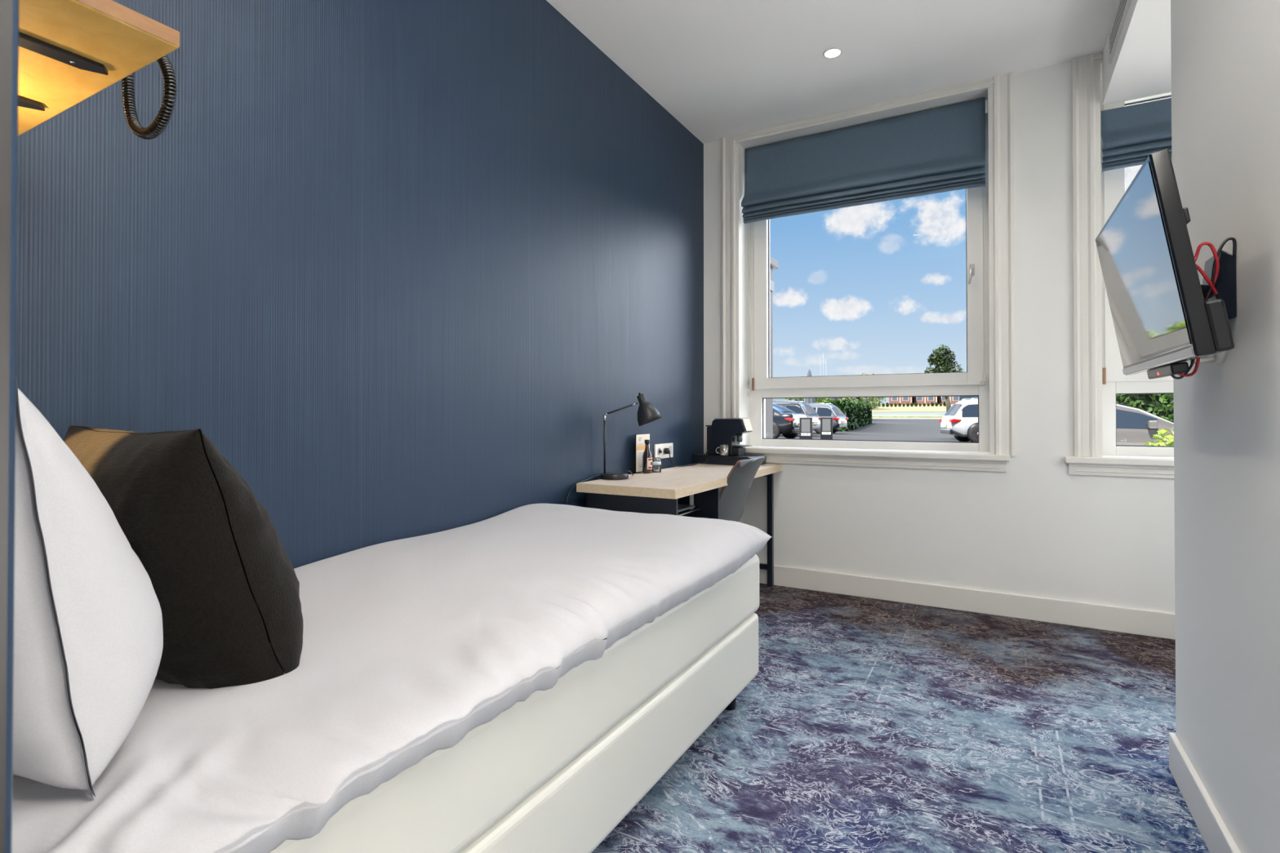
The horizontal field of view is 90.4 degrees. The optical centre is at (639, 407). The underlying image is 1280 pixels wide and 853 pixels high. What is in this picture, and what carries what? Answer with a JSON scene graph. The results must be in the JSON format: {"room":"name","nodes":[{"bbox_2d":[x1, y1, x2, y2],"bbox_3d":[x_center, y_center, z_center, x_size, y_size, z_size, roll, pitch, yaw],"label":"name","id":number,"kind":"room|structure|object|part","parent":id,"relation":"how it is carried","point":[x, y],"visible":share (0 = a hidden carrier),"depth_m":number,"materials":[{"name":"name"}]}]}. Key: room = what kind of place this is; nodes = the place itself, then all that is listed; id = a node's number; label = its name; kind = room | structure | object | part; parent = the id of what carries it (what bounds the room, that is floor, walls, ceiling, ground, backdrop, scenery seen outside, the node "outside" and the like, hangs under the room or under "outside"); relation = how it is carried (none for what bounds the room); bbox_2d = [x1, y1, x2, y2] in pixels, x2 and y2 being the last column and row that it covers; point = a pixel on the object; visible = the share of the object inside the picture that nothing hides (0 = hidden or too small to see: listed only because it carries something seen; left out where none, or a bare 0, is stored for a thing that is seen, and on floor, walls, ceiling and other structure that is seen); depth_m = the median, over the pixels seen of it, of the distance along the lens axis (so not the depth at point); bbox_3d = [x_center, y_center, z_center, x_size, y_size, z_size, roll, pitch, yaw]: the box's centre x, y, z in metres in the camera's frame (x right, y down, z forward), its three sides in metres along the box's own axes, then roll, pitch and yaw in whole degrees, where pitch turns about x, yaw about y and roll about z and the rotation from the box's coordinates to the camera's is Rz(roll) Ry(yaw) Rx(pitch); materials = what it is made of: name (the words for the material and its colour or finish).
{"room":"hotel room","nodes":[
{"label":"hotel room","id":0,"kind":"room"},
{"bbox_2d":[4,0,18,852],"bbox_3d":[-1.367,-0.363,-0.242,1.250,2.850,2.030,0,-1,29],"label":"wall","id":1,"kind":"structure","parent":0,"point":[10,664],"depth_m":0.33,"materials":[{"name":"white paint"}]},
{"bbox_2d":[0,0,13,852],"bbox_3d":[-0.822,-0.366,-0.552,0.004,2.850,2.025,0,-1,29],"label":"trim","id":2,"kind":"structure","parent":1,"relation":"attached to","point":[6,6],"depth_m":0.32,"materials":[{"name":"brown wood"}]},
{"bbox_2d":[17,0,179,135],"bbox_3d":[-1.048,-0.547,0.951,0.628,0.034,0.356,0,-1,29],"label":"wall shelf","id":3,"kind":"object","parent":1,"relation":"attached to","point":[70,51],"visible":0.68,"depth_m":0.95,"materials":[{"name":"brown wood"}]},
{"bbox_3d":[-1.140,-0.534,0.994,0.032,0.008,0.322,0,-1,29],"label":"mounting rail","id":4,"kind":"part","parent":3,"relation":"part of","materials":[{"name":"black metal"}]},
{"bbox_3d":[-0.927,-0.535,0.873,0.032,0.008,0.322,0,-1,29],"label":"mounting rail","id":5,"kind":"part","parent":3,"relation":"part of","materials":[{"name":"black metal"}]},
{"bbox_2d":[120,54,177,139],"bbox_3d":[-0.901,-0.558,0.978,0.206,0.212,0.250,0,-1,29],"label":"coiled cord","id":6,"kind":"object","parent":3,"relation":"hanging from","point":[160,122],"visible":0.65,"depth_m":1.05,"materials":[{"name":"black plastic"}]},
{"bbox_2d":[16,0,703,568],"bbox_3d":[-1.379,-0.351,1.160,0.150,2.850,7.060,0,-1,29],"label":"wall","id":7,"kind":"structure","parent":0,"point":[402,264],"depth_m":1.99,"materials":[{"name":"blue paint"}]},
{"bbox_2d":[653,443,673,459],"bbox_3d":[0.116,0.243,3.607,0.044,0.084,0.232,0,-1,29],"label":"wall socket","id":8,"kind":"object","parent":7,"relation":"attached to","point":[662,451],"visible":0.98,"depth_m":3.60,"materials":[{"name":"white plastic"}]},
{"bbox_2d":[546,0,1117,143],"bbox_3d":[0.480,-1.909,0.297,4.250,0.250,7.360,0,-1,29],"label":"ceiling","id":9,"kind":"structure","parent":0,"point":[722,68],"depth_m":3.08,"materials":[{"name":"white paint"}]},
{"bbox_2d":[822,47,842,58],"bbox_3d":[0.954,-1.757,3.146,0.094,0.004,0.094,0,-1,29],"label":"recessed light","id":10,"kind":"object","parent":9,"relation":"in","point":[833,52],"visible":1,"depth_m":3.14,"materials":[{"name":"white plastic"}]},
{"bbox_2d":[825,48,839,57],"bbox_3d":[0.954,-1.757,3.146,0.072,0.001,0.072,0,-1,29],"label":"diffuser","id":11,"kind":"object","parent":10,"relation":"attached to","point":[834,52],"depth_m":3.15,"materials":[{"name":"white plastic"}]},
{"bbox_2d":[591,583,1209,852],"bbox_3d":[0.480,1.126,0.271,4.250,0.120,7.360,0,-1,29],"label":"floor","id":12,"kind":"structure","parent":0,"point":[863,725],"depth_m":2.01,"materials":[{"name":"carpet"}]},
{"bbox_2d":[270,554,759,852],"bbox_3d":[-0.470,0.786,1.662,0.908,0.585,2.155,0,-1,29],"label":"bed","id":13,"kind":"object","parent":12,"relation":"on","point":[558,770],"visible":0.36,"depth_m":1.34,"materials":[{"name":"white fabric"}]},
{"bbox_2d":[12,503,772,852],"bbox_3d":[-0.464,0.455,1.624,0.975,0.151,2.110,0,-1,29],"label":"duvet","id":14,"kind":"object","parent":13,"relation":"on","point":[411,646],"visible":0.82,"depth_m":1.10,"materials":[{"name":"white fabric"}]},
{"bbox_2d":[12,378,163,798],"bbox_3d":[-0.965,0.214,0.939,0.710,0.523,0.328,0,-1,29],"label":"pillow","id":15,"kind":"object","parent":14,"relation":"on","point":[88,632],"visible":0.92,"depth_m":0.77,"materials":[{"name":"white fabric"}]},
{"bbox_2d":[62,425,303,688],"bbox_3d":[-0.864,0.273,1.199,0.500,0.477,0.336,0,-1,31],"label":"throw cushion","id":16,"kind":"object","parent":14,"relation":"on","point":[225,584],"visible":0.7,"depth_m":1.04,"materials":[{"name":"black fabric"}]},
{"bbox_3d":[0.322,1.038,2.301,0.059,0.092,0.059,0,-1,29],"label":"leg","id":17,"kind":"part","parent":13,"relation":"part of","materials":[{"name":"black plastic"}]},
{"bbox_2d":[586,487,719,519],"bbox_3d":[0.071,0.736,2.984,0.455,0.709,0.478,0,-1,29],"label":"base cabinet","id":18,"kind":"object","parent":12,"relation":"on","point":[705,504],"visible":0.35,"depth_m":2.85,"materials":[{"name":"blue paint"}]},
{"bbox_3d":[-0.042,0.734,2.783,0.455,0.709,0.018,0,-1,29],"label":"panel","id":19,"kind":"part","parent":18,"relation":"part of","materials":[{"name":"blue paint"}]},
{"bbox_2d":[677,504,694,512],"bbox_3d":[0.121,0.473,3.028,0.220,0.010,0.200,0,-1,29],"label":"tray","id":20,"kind":"object","parent":18,"relation":"on","point":[681,508],"depth_m":3.00,"materials":[{"name":"grey metal"}]},
{"bbox_3d":[0.191,0.487,2.974,0.076,0.006,0.335,0,-1,29],"label":"wire rail","id":21,"kind":"part","parent":18,"relation":"part of","materials":[{"name":"silver metal"}]},
{"bbox_3d":[0.184,0.737,3.184,0.455,0.709,0.018,0,-1,29],"label":"panel","id":22,"kind":"part","parent":18,"relation":"part of","materials":[{"name":"blue paint"}]},
{"bbox_2d":[576,463,782,586],"bbox_3d":[0.294,0.719,3.388,0.496,0.750,1.483,0,-1,29],"label":"desk","id":23,"kind":"object","parent":12,"relation":"on","point":[674,482],"visible":0.71,"depth_m":3.06,"materials":[{"name":"brown wood"}]},
{"bbox_2d":[565,392,662,504],"bbox_3d":[-0.113,0.218,2.973,0.264,0.585,0.507,0,-1,38],"label":"desk lamp","id":24,"kind":"object","parent":23,"relation":"on","point":[646,413],"visible":0.97,"depth_m":3.03,"materials":[{"name":"black metal"}]},
{"bbox_3d":[-0.265,0.415,2.941,0.014,0.189,0.274,0,-1,33],"label":"cord","id":25,"kind":"part","parent":24,"relation":"part of","materials":[{"name":"black plastic"}]},
{"bbox_3d":[-0.102,0.008,3.064,0.123,0.050,0.010,0,-1,0],"label":"arm","id":26,"kind":"part","parent":24,"relation":"part of","materials":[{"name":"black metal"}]},
{"bbox_3d":[0.049,0.010,3.065,0.122,0.159,0.122,0,-1,29],"label":"lamp shade","id":27,"kind":"part","parent":24,"relation":"part of","materials":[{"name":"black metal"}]},
{"bbox_2d":[632,433,649,473],"bbox_3d":[0.010,0.241,3.406,0.033,0.204,0.154,0,-1,29],"label":"menu card","id":28,"kind":"object","parent":23,"relation":"on","point":[639,438],"visible":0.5,"depth_m":3.37,"materials":[{"name":"white paper"}]},
{"bbox_2d":[636,444,644,450],"bbox_3d":[0.017,0.211,3.402,0.001,0.026,0.134,0,-1,29],"label":"picture","id":29,"kind":"object","parent":28,"relation":"attached to","point":[639,447],"depth_m":3.38},
{"bbox_2d":[642,440,652,473],"bbox_3d":[0.039,0.255,3.352,0.053,0.175,0.052,0,-1,29],"label":"sauce bottle","id":30,"kind":"object","parent":23,"relation":"on","point":[646,455],"visible":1,"depth_m":3.33,"materials":[{"name":"brown glass"}]},
{"bbox_2d":[652,457,661,472],"bbox_3d":[0.087,0.304,3.402,0.055,0.077,0.055,0,-1,29],"label":"tumbler","id":31,"kind":"object","parent":23,"relation":"on","point":[659,462],"visible":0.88,"depth_m":3.38,"materials":[{"name":"clear glass"}]},
{"bbox_2d":[669,417,752,466],"bbox_3d":[0.421,0.203,3.800,0.293,0.287,0.539,0,-1,38],"label":"coffee machine","id":32,"kind":"object","parent":23,"relation":"on","point":[722,431],"visible":0.98,"depth_m":3.92,"materials":[{"name":"black plastic"}]},
{"bbox_3d":[0.303,0.300,3.830,0.047,0.095,0.440,0,-1,38],"label":"power cord","id":33,"kind":"part","parent":32,"relation":"part of","materials":[{"name":"black plastic"}]},
{"bbox_3d":[0.462,0.196,4.045,0.041,0.155,0.080,0,-1,38],"label":"water tank","id":34,"kind":"part","parent":32,"relation":"part of","materials":[{"name":"plastic"}]},
{"bbox_3d":[0.568,0.064,3.963,0.193,0.006,0.092,0,-1,38],"label":"lid","id":35,"kind":"part","parent":32,"relation":"part of","materials":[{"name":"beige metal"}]},
{"bbox_2d":[732,447,745,455],"bbox_3d":[0.611,0.267,3.927,0.045,0.050,0.090,0,-1,38],"label":"drip tray","id":36,"kind":"object","parent":32,"relation":"on","point":[735,451],"depth_m":3.90,"materials":[{"name":"black plastic"}]},
{"bbox_3d":[0.615,0.180,3.924,0.036,0.060,0.036,0,-1,38],"label":"coffee spout","id":37,"kind":"part","parent":32,"relation":"part of","materials":[{"name":"metal"}]},
{"bbox_2d":[692,453,766,465],"bbox_3d":[0.566,0.321,3.964,0.434,0.054,0.215,0,-1,38],"label":"tray","id":38,"kind":"object","parent":23,"relation":"on","point":[697,458],"visible":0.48,"depth_m":3.90,"materials":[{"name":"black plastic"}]},
{"bbox_2d":[715,444,728,455],"bbox_3d":[0.504,0.258,3.903,0.083,0.065,0.056,0,-1,29],"label":"glass mug","id":39,"kind":"object","parent":38,"relation":"on","point":[724,449],"visible":1,"depth_m":3.87,"materials":[{"name":"glass"}]},
{"bbox_3d":[0.637,0.984,4.020,0.355,0.030,0.030,0,-1,29],"label":"cross rail","id":40,"kind":"part","parent":23,"relation":"part of","materials":[{"name":"black metal"}]},
{"bbox_3d":[0.806,0.744,3.926,0.032,0.710,0.032,0,-1,29],"label":"leg","id":41,"kind":"part","parent":23,"relation":"part of","materials":[{"name":"blue paint"}]},
{"bbox_2d":[720,455,766,521],"bbox_3d":[0.392,0.672,3.367,0.525,0.849,0.418,0,-1,29],"label":"shell chair","id":42,"kind":"object","parent":12,"relation":"on","point":[733,496],"visible":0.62,"depth_m":3.20,"materials":[{"name":"grey plastic"}]},
{"bbox_2d":[703,60,1175,613],"bbox_3d":[2.215,-0.332,3.358,4.250,2.850,0.300,0,-1,29],"label":"wall","id":43,"kind":"structure","parent":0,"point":[1034,527],"depth_m":3.31,"materials":[{"name":"white paint"}]},
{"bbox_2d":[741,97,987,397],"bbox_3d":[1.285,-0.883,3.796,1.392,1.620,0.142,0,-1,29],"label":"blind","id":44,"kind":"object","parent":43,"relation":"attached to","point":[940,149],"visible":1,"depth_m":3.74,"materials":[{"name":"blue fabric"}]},
{"bbox_3d":[0.711,-0.635,4.143,0.022,1.130,0.016,0,-1,29],"label":"pull cord","id":45,"kind":"part","parent":44,"relation":"part of","materials":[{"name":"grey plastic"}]},
{"bbox_2d":[721,71,1014,471],"bbox_3d":[1.270,-0.706,3.811,1.673,2.093,0.245,0,-1,29],"label":"window surround","id":46,"kind":"object","parent":43,"relation":"attached to","point":[1000,87],"visible":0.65,"depth_m":3.44,"materials":[{"name":"white wood"}]},
{"bbox_3d":[0.582,-0.748,4.096,0.115,2.005,0.026,0,-1,29],"label":"casing leg","id":47,"kind":"part","parent":46,"relation":"part of","materials":[{"name":"white wood"}]},
{"bbox_3d":[1.260,0.266,3.808,1.651,0.033,0.245,0,-1,29],"label":"sill","id":48,"kind":"part","parent":46,"relation":"part of","materials":[{"name":"white wood"}]},
{"bbox_3d":[1.904,-0.754,3.349,0.115,2.005,0.026,0,-1,29],"label":"casing leg","id":49,"kind":"part","parent":46,"relation":"part of","materials":[{"name":"white wood"}]},
{"bbox_2d":[749,113,989,452],"bbox_3d":[1.351,-0.726,3.913,1.403,1.952,0.148,0,-1,29],"label":"window","id":50,"kind":"structure","parent":43,"relation":"attached to","point":[975,381],"depth_m":3.80,"materials":[{"name":"white paint"}]},
{"bbox_3d":[1.356,-0.885,3.919,1.338,1.514,0.074,0,-1,29],"label":"sash","id":51,"kind":"part","parent":50,"relation":"part of","materials":[{"name":"clear glass"}]},
{"bbox_3d":[1.859,-0.752,3.568,0.026,0.116,0.046,0,-1,39],"label":"handle","id":52,"kind":"part","parent":50,"relation":"part of","materials":[{"name":"grey plastic"}]},
{"bbox_2d":[759,564,1175,639],"bbox_3d":[2.159,1.031,3.196,4.000,0.122,0.016,0,-1,29],"label":"baseboard","id":53,"kind":"structure","parent":43,"relation":"attached to","point":[1161,624],"depth_m":3.37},
{"bbox_2d":[1064,52,1173,478],"bbox_3d":[2.916,-0.714,2.882,1.673,2.093,0.245,0,-1,29],"label":"window surround","id":54,"kind":"object","parent":43,"relation":"attached to","point":[1088,459],"visible":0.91,"depth_m":3.16,"materials":[{"name":"white wood"}]},
{"bbox_3d":[2.228,-0.756,3.167,0.115,2.005,0.026,0,-1,29],"label":"casing leg","id":55,"kind":"part","parent":54,"relation":"part of","materials":[{"name":"white wood"}]},
{"bbox_3d":[2.906,0.258,2.879,1.651,0.033,0.245,0,-1,29],"label":"sill","id":56,"kind":"part","parent":54,"relation":"part of","materials":[{"name":"white wood"}]},
{"bbox_2d":[1101,97,1171,171],"bbox_3d":[2.921,-1.351,2.856,1.379,0.311,0.107,0,-1,29],"label":"blind","id":57,"kind":"object","parent":43,"relation":"attached to","point":[1130,133],"visible":0.32,"depth_m":3.12,"materials":[{"name":"blue fabric"}]},
{"bbox_2d":[1100,80,1173,456],"bbox_3d":[3.005,-0.734,2.999,1.403,1.952,0.114,0,-1,29],"label":"window","id":58,"kind":"structure","parent":43,"relation":"attached to","point":[1114,382],"depth_m":3.27,"materials":[{"name":"white paint"}]},
{"bbox_2d":[1170,0,1279,852],"bbox_3d":[1.058,-0.370,-1.031,1.950,2.850,5.639,0,-1,29],"label":"wall","id":59,"kind":"structure","parent":0,"point":[1225,54],"depth_m":1.41,"materials":[{"name":"white paint"}]},
{"bbox_2d":[1108,0,1131,63],"bbox_3d":[1.739,-1.652,2.179,0.008,0.140,1.680,0,-1,29],"label":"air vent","id":60,"kind":"object","parent":59,"relation":"attached to","point":[1122,6],"visible":1,"depth_m":2.72,"materials":[{"name":"white metal"}]},
{"bbox_2d":[1102,0,1171,104],"bbox_3d":[2.750,-1.640,2.079,1.850,0.255,1.421,0,-1,29],"label":"ceiling","id":61,"kind":"structure","parent":59,"relation":"attached to","point":[1140,66],"depth_m":2.75,"materials":[{"name":"white paint"}]},
{"bbox_2d":[1095,148,1236,379],"bbox_3d":[1.268,-0.288,1.531,0.203,0.446,0.712,0,-1,29],"label":"television","id":62,"kind":"object","parent":59,"relation":"attached to","point":[1163,317],"visible":1,"depth_m":1.40,"materials":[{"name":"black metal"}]},
{"bbox_3d":[1.242,-0.108,1.544,0.005,0.015,0.704,0,-1,28],"label":"silver trim","id":63,"kind":"part","parent":62,"relation":"part of","materials":[{"name":"plastic"}]},
{"bbox_3d":[1.292,-0.279,1.506,0.097,0.052,0.031,0,-1,42],"label":"mount arm","id":64,"kind":"part","parent":62,"relation":"part of","materials":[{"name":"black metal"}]},
{"bbox_2d":[1168,732,1240,852],"bbox_3d":[0.203,1.003,-0.558,0.016,0.112,5.643,0,-1,29],"label":"baseboard","id":65,"kind":"structure","parent":59,"relation":"attached to","point":[1216,836],"depth_m":1.62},
{"bbox_2d":[1190,350,1227,364],"bbox_3d":[1.330,-0.143,1.496,0.062,0.083,0.080,0,-1,29],"label":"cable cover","id":66,"kind":"object","parent":59,"relation":"attached to","point":[1220,357],"visible":0.29,"depth_m":1.48,"materials":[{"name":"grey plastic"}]},
{"bbox_3d":[1.348,-0.145,1.486,0.020,0.080,0.080,0,-1,29],"label":"plate","id":67,"kind":"part","parent":66,"relation":"part of","materials":[{"name":"grey plastic"}]},
{"label":"outside","id":68,"kind":"structure","parent":0,"visible":0},
{"bbox_2d":[871,411,946,412],"bbox_3d":[35.428,0.894,91.669,115.000,0.740,2.500,0,-1,29],"label":"bank","id":69,"kind":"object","parent":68,"point":[872,411],"visible":0.11,"depth_m":90.83,"materials":[{"name":"green plant"}]},
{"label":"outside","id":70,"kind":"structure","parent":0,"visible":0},
{"bbox_2d":[871,412,946,415],"bbox_3d":[31.865,1.069,85.353,115.000,0.920,12.000,0,-1,29],"label":"canal","id":71,"kind":"object","parent":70,"point":[873,413],"visible":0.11,"depth_m":84.42,"materials":[{"name":"liquid"}]},
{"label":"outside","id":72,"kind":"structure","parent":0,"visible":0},
{"bbox_3d":[92.794,-0.388,228.964,180.000,0.600,110.000,0,-1,29],"label":"lawn","id":73,"kind":"structure","parent":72,"visible":0},
{"bbox_2d":[820,352,823,368],"bbox_3d":[72.177,-11.128,250.107,2.916,21.251,0.116,0,-1,29],"label":"lattice mast","id":74,"kind":"object","parent":73,"relation":"on","point":[823,353],"visible":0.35,"depth_m":250.18,"materials":[{"name":"metal"}]},
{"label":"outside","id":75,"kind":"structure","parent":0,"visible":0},
{"bbox_2d":[871,404,953,411],"bbox_3d":[58.525,-0.034,132.612,115.000,2.990,91.500,0,-1,29],"label":"lawn","id":76,"kind":"structure","parent":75,"point":[921,408],"depth_m":110.27,"materials":[{"name":"beige"}]},
{"bbox_2d":[862,373,886,408],"bbox_3d":[38.344,-2.748,106.922,6.576,6.353,6.570,0,-1,29],"label":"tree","id":77,"kind":"object","parent":76,"relation":"on","point":[874,399],"visible":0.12,"depth_m":106.11,"materials":[{"name":"green plant"}]},
{"bbox_2d":[868,397,882,408],"bbox_3d":[41.498,-2.339,115.501,5.386,5.209,5.409,0,-1,29],"label":"bush","id":78,"kind":"object","parent":76,"relation":"on","point":[871,397],"visible":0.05,"depth_m":114.79,"materials":[{"name":"green plant"}]},
{"bbox_2d":[888,396,914,404],"bbox_3d":[67.446,-3.759,163.493,5.420,6.400,8.600,0,-1,29],"label":"block","id":79,"kind":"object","parent":76,"relation":"on","point":[901,400],"visible":0.2,"depth_m":160.11,"materials":[{"name":"brown brick"}]},
{"bbox_2d":[914,396,938,404],"bbox_3d":[73.710,-3.760,163.403,5.420,6.400,8.600,0,-1,29],"label":"block","id":80,"kind":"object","parent":76,"relation":"on","point":[922,400],"visible":0.22,"depth_m":160.00,"materials":[{"name":"brown brick"}]},
{"bbox_2d":[938,396,959,404],"bbox_3d":[79.974,-3.761,163.313,5.420,6.400,8.600,0,-1,29],"label":"block","id":81,"kind":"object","parent":76,"relation":"on","point":[953,400],"visible":0.16,"depth_m":159.69,"materials":[{"name":"brown brick"}]},
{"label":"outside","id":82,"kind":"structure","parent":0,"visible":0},
{"bbox_3d":[-6.426,1.562,17.484,115.000,0.600,15.839,0,-1,29],"label":"paving","id":83,"kind":"object","parent":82,"visible":0},
{"bbox_2d":[765,256,778,438],"bbox_3d":[-0.781,-0.359,7.420,3.740,3.065,3.810,0,-1,29],"label":"building wing","id":84,"kind":"object","parent":83,"relation":"on","point":[774,264],"visible":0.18,"depth_m":8.05,"materials":[{"name":"white metal"}]},
{"bbox_2d":[769,279,774,292],"bbox_3d":[1.650,-1.551,8.050,0.035,0.130,0.220,0,-1,29],"label":"wall light","id":85,"kind":"object","parent":84,"relation":"attached to","point":[771,283],"depth_m":8.05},
{"bbox_3d":[-0.781,-1.841,7.433,3.740,0.100,3.810,0,-1,29],"label":"cornice","id":86,"kind":"part","parent":84,"relation":"part of","materials":[{"name":"white"}]},
{"bbox_2d":[1115,402,1173,445],"bbox_3d":[9.527,0.510,13.106,4.420,1.480,2.140,0,-1,29],"label":"hatchback","id":87,"kind":"object","parent":83,"relation":"on","point":[1136,425],"visible":0.17,"depth_m":12.15,"materials":[{"name":"paint"}]},
{"bbox_2d":[1146,420,1158,428],"bbox_3d":[9.618,0.310,11.926,0.140,0.150,0.170,0,-1,29],"label":"mirror","id":88,"kind":"object","parent":87,"relation":"attached to","point":[1151,424],"depth_m":11.86,"materials":[{"name":"grey paint"}]},
{"bbox_2d":[1144,427,1173,446],"bbox_3d":[4.693,0.642,5.442,0.752,1.032,0.749,0,-1,29],"label":"shrub","id":89,"kind":"object","parent":83,"relation":"on","point":[1171,442],"visible":0.03,"depth_m":5.52,"materials":[{"name":"green plant"}]},
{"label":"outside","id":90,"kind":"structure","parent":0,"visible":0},
{"bbox_2d":[871,414,943,417],"bbox_3d":[27.934,1.248,78.383,115.000,0.760,4.000,0,-1,29],"label":"verge","id":91,"kind":"structure","parent":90,"point":[873,415],"depth_m":75.34,"materials":[{"name":"green plant"}]},
{"bbox_2d":[785,398,804,402],"bbox_3d":[20.440,-0.665,80.321,4.131,3.999,4.385,0,-1,29],"label":"bush","id":92,"kind":"object","parent":91,"relation":"on","point":[788,399],"visible":0.07,"depth_m":79.34,"materials":[{"name":"green plant"}]},
{"bbox_2d":[924,344,964,412],"bbox_3d":[35.792,-3.302,74.904,4.346,8.494,3.005,0,-1,29],"label":"street tree","id":93,"kind":"object","parent":91,"relation":"on","point":[938,359],"visible":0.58,"depth_m":74.62,"materials":[{"name":"green plant"}]},
{"bbox_3d":[35.792,-4.747,74.917,4.346,5.604,3.005,0,-1,29],"label":"crown","id":94,"kind":"part","parent":93,"relation":"part of","materials":[{"name":"green plant"}]},
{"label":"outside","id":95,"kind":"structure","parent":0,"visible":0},
{"bbox_2d":[853,418,940,431],"bbox_3d":[17.368,1.672,59.654,115.000,1.115,31.000,0,-1,29],"label":"road","id":96,"kind":"structure","parent":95,"point":[922,424],"depth_m":51.73,"materials":[{"name":"grey asphalt"}]},
{"bbox_2d":[802,397,831,403],"bbox_3d":[20.906,-0.456,74.331,3.912,3.704,3.850,0,-1,29],"label":"bush","id":97,"kind":"object","parent":96,"relation":"on","point":[816,400],"visible":0.12,"depth_m":73.16,"materials":[{"name":"green plant"}]},
{"bbox_2d":[825,399,873,431],"bbox_3d":[16.273,0.579,48.348,1.563,2.326,20.194,0,-1,24],"label":"hedge","id":98,"kind":"object","parent":96,"relation":"on","point":[859,414],"visible":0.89,"depth_m":43.54,"materials":[{"name":"green plant"}]},
{"bbox_2d":[830,397,871,404],"bbox_3d":[22.492,-0.557,67.771,4.210,4.061,4.199,0,-1,29],"label":"bush","id":99,"kind":"object","parent":96,"relation":"on","point":[859,399],"visible":0.1,"depth_m":66.58,"materials":[{"name":"green plant"}]},
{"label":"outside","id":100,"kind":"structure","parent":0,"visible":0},
{"bbox_2d":[777,430,971,442],"bbox_3d":[3.608,1.717,35.267,115.000,0.600,25.000,0,-1,29],"label":"car park","id":101,"kind":"structure","parent":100,"point":[882,435],"depth_m":30.99,"materials":[{"name":"grey asphalt"}]},
{"bbox_2d":[773,404,808,438],"bbox_3d":[4.976,0.545,28.452,4.785,1.679,2.260,0,-1,37],"label":"car","id":102,"kind":"object","parent":101,"relation":"on","point":[785,421],"visible":0.32,"depth_m":26.66,"materials":[{"name":"paint"}]},
{"bbox_2d":[784,417,795,421],"bbox_3d":[6.226,0.472,26.466,0.356,0.140,0.254,0,-1,37],"label":"tail light","id":103,"kind":"object","parent":102,"relation":"attached to","point":[785,419],"depth_m":26.38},
{"bbox_2d":[773,400,820,431],"bbox_3d":[6.698,0.536,32.551,4.735,1.770,2.240,0,-1,35],"label":"estate car","id":104,"kind":"object","parent":101,"relation":"on","point":[803,407],"visible":0.18,"depth_m":31.22,"materials":[{"name":"paint"}]},
{"bbox_2d":[799,417,812,439],"bbox_3d":[6.710,0.853,25.711,0.500,0.960,0.170,0,-1,19],"label":"post","id":105,"kind":"object","parent":101,"relation":"on","point":[805,423],"visible":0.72,"depth_m":25.64,"materials":[{"name":"black plastic"}]},
{"bbox_3d":[6.684,0.713,25.637,0.340,0.520,0.007,0,-1,19],"label":"panel","id":106,"kind":"part","parent":105,"relation":"part of","materials":[{"name":"grey"}]},
{"bbox_2d":[804,368,814,403],"bbox_3d":[11.200,-0.547,42.026,0.752,4.045,0.752,0,-1,29],"label":"closed parasol","id":107,"kind":"object","parent":101,"relation":"on","point":[809,373],"visible":0.27,"depth_m":41.83,"materials":[{"name":"white fabric"}]},
{"bbox_2d":[820,417,832,439],"bbox_3d":[7.975,0.866,27.179,0.500,0.960,0.170,0,-1,19],"label":"post","id":108,"kind":"object","parent":101,"relation":"on","point":[826,423],"visible":0.83,"depth_m":27.10,"materials":[{"name":"black plastic"}]},
{"bbox_3d":[7.948,0.726,27.105,0.340,0.520,0.007,0,-1,19],"label":"panel","id":109,"kind":"part","parent":108,"relation":"part of","materials":[{"name":"grey"}]},
{"bbox_2d":[807,403,848,434],"bbox_3d":[9.337,0.597,36.169,4.485,1.710,2.190,0,-1,34],"label":"car","id":110,"kind":"object","parent":101,"relation":"on","point":[823,410],"visible":0.27,"depth_m":34.78,"materials":[{"name":"paint"}]},
{"bbox_2d":[938,397,977,442],"bbox_3d":[14.130,0.481,23.957,4.935,1.730,2.270,0,-1,12],"label":"car","id":111,"kind":"object","parent":101,"relation":"on","point":[960,421],"visible":0.34,"depth_m":23.57,"materials":[{"name":"paint"}]},
{"bbox_2d":[949,418,961,422],"bbox_3d":[11.731,0.477,23.643,0.356,0.140,0.256,0,-1,12],"label":"tail light","id":112,"kind":"object","parent":111,"relation":"attached to","point":[952,420],"depth_m":23.53,"materials":[{"name":"red plastic"}]},
{"bbox_2d":[959,395,977,400],"bbox_3d":[15.233,0.277,28.745,1.430,2.165,0.156,0,-1,29],"label":"sign","id":113,"kind":"object","parent":101,"relation":"on","point":[962,397],"visible":0.09,"depth_m":28.88,"materials":[{"name":"white"}]},
{"bbox_2d":[1115,393,1173,422],"bbox_3d":[15.267,-0.546,15.723,9.685,3.832,2.179,0,-1,27],"label":"hedge","id":114,"kind":"object","parent":101,"relation":"on","point":[1162,406],"visible":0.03,"depth_m":16.02,"materials":[{"name":"green plant"}]},
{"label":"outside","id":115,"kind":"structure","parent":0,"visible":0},
{"bbox_2d":[871,417,941,418],"bbox_3d":[25.968,1.483,74.898,115.000,0.730,4.000,0,-1,29],"label":"pavement","id":116,"kind":"structure","parent":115,"point":[872,417],"depth_m":72.79,"materials":[{"name":"grey concrete"}]}
]}

